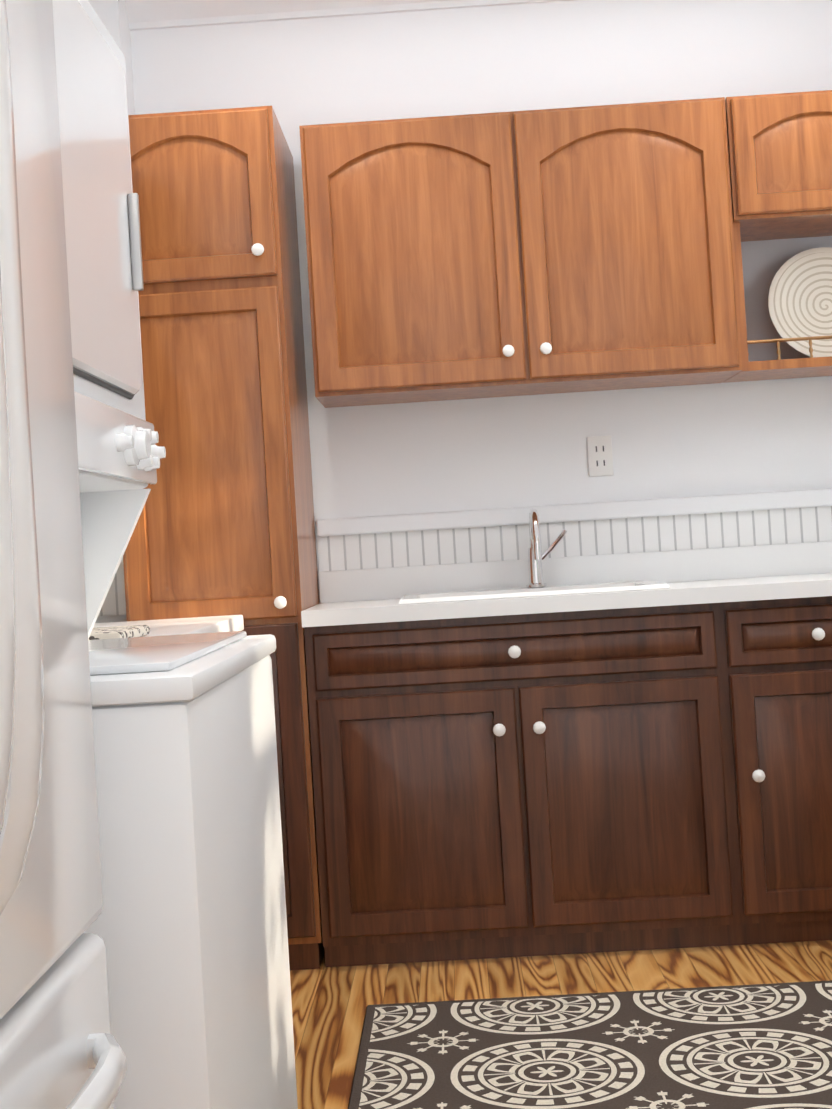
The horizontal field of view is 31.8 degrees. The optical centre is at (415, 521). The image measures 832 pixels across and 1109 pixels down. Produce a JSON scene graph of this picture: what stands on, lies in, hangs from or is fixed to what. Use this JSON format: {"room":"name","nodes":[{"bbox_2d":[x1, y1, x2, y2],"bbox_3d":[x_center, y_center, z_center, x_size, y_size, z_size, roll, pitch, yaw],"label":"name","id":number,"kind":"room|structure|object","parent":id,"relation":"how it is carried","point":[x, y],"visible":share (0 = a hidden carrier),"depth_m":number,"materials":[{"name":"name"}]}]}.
{"room":"kitchen","nodes":[
{"label":"kitchen","id":0,"kind":"room"},
{"bbox_2d":[88,0,831,622],"bbox_3d":[0.345,-0.245,4.218,2.900,2.700,0.350,-3,-1,1],"label":"wall","id":1,"kind":"structure","parent":0,"point":[726,438],"depth_m":4.20,"materials":[{"name":"white paint"}]},
{"bbox_2d":[98,558,125,615],"bbox_3d":[-0.890,0.145,4.050,0.276,0.235,0.030,-3,-1,1],"label":"wainscot","id":2,"kind":"structure","parent":1,"relation":"attached to","point":[114,603],"depth_m":4.05,"materials":[{"name":"white paint"}]},
{"bbox_2d":[125,0,570,30],"bbox_3d":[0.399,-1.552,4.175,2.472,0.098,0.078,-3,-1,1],"label":"ceiling","id":3,"kind":"structure","parent":1,"relation":"attached to","point":[150,14],"depth_m":4.14,"materials":[{"name":"white paint"}]},
{"bbox_2d":[299,97,741,407],"bbox_3d":[0.280,-0.730,4.018,1.138,0.730,0.361,-3,-1,1],"label":"upper cabinet","id":4,"kind":"object","parent":1,"relation":"attached to","point":[529,252],"visible":1,"depth_m":3.87,"materials":[{"name":"brown wood"}]},
{"bbox_2d":[316,488,831,571],"bbox_3d":[0.738,0.006,4.160,2.044,0.150,0.036,-3,-1,1],"label":"backsplash","id":5,"kind":"structure","parent":1,"relation":"attached to","point":[612,527],"depth_m":4.17,"materials":[{"name":"white paint"}]},
{"bbox_2d":[587,435,613,476],"bbox_3d":[0.528,-0.189,4.182,0.070,0.115,0.008,-3,-1,1],"label":"electrical outlet plate","id":6,"kind":"object","parent":1,"relation":"attached to","point":[600,457],"visible":1,"depth_m":4.18,"materials":[{"name":"white plastic"}]},
{"bbox_2d":[723,90,831,382],"bbox_3d":[1.296,-0.792,3.994,0.890,0.730,0.361,-3,-1,1],"label":"upper cabinet","id":7,"kind":"object","parent":1,"relation":"attached to","point":[780,154],"visible":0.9,"depth_m":3.87,"materials":[{"name":"brown wood"}]},
{"bbox_2d":[768,247,831,356],"bbox_3d":[1.152,-0.609,4.097,0.330,0.330,0.036,-3,-11,1],"label":"plate","id":8,"kind":"object","parent":7,"relation":"in","point":[800,298],"visible":0.9,"depth_m":4.10,"materials":[{"name":"beige ceramic"}]},
{"bbox_2d":[290,940,831,1108],"bbox_3d":[0.365,1.106,1.517,3.300,0.100,5.700,-3,-1,1],"label":"floor","id":9,"kind":"structure","parent":0,"point":[330,1005],"depth_m":3.48,"materials":[{"name":"brown wood"}]},
{"bbox_2d":[0,0,126,1108],"bbox_3d":[-0.691,0.226,1.045,0.843,1.765,0.835,-3,-1,1],"label":"fridge","id":10,"kind":"object","parent":9,"relation":"on","point":[60,1047],"visible":1,"depth_m":1.29,"materials":[{"name":"white metal"}]},
{"bbox_2d":[93,615,243,636],"bbox_3d":[-0.738,0.695,3.019,0.650,0.910,1.318,-3,-1,1],"label":"countertop","id":11,"kind":"structure","parent":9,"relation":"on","point":[195,625],"depth_m":3.38,"materials":[{"name":"white"}]},
{"bbox_2d":[88,625,149,639],"bbox_3d":[-0.643,0.216,2.738,0.240,0.020,0.260,-3,-1,1],"label":"folded cloth","id":12,"kind":"object","parent":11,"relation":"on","point":[119,632],"visible":0.44,"depth_m":2.69,"materials":[{"name":"beige fabric"}]},
{"bbox_2d":[52,0,297,1108],"bbox_3d":[-0.663,0.185,1.986,0.858,1.880,0.753,-3,-1,1],"label":"dryer","id":13,"kind":"object","parent":9,"relation":"on","point":[190,924],"visible":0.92,"depth_m":1.86,"materials":[{"name":"white metal"}]},
{"bbox_2d":[123,106,324,969],"bbox_3d":[-0.519,0.053,3.929,0.447,2.200,0.551,-3,-1,1],"label":"pantry","id":14,"kind":"object","parent":9,"relation":"on","point":[225,525],"visible":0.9,"depth_m":3.69,"materials":[{"name":"brown wood"}]},
{"bbox_2d":[304,605,748,966],"bbox_3d":[0.270,0.672,3.912,1.046,0.868,0.512,-3,-1,1],"label":"base cabinet","id":15,"kind":"object","parent":9,"relation":"on","point":[537,752],"depth_m":3.66,"materials":[{"name":"brown wood"}]},
{"bbox_2d":[301,573,831,628],"bbox_3d":[0.757,0.185,3.883,2.078,0.040,0.527,-3,-1,1],"label":"countertop","id":16,"kind":"structure","parent":15,"relation":"on","point":[786,586],"depth_m":3.63,"materials":[{"name":"white stone"}]},
{"bbox_2d":[397,577,672,604],"bbox_3d":[0.309,0.267,3.914,0.690,0.172,0.430,-3,-1,1],"label":"sink","id":17,"kind":"object","parent":16,"relation":"in","point":[630,582],"depth_m":4.03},
{"bbox_2d":[525,509,568,584],"bbox_3d":[0.363,0.070,4.025,0.123,0.218,0.188,-3,-1,1],"label":"faucet","id":18,"kind":"object","parent":16,"relation":"on","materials":[{"name":"silver metal"}]},
{"bbox_2d":[348,980,831,1108],"bbox_3d":[0.467,1.061,2.461,1.205,0.010,1.750,-3,-1,1],"label":"rug","id":19,"kind":"object","parent":9,"relation":"on","point":[762,1046],"visible":1,"depth_m":2.95,"materials":[{"name":"fabric"}]},
{"bbox_2d":[729,597,831,943],"bbox_3d":[1.025,0.626,3.894,0.467,0.868,0.512,-3,-1,1],"label":"base cabinet","id":20,"kind":"object","parent":9,"relation":"on","point":[780,652],"depth_m":3.64,"materials":[{"name":"brown wood"}]}
]}

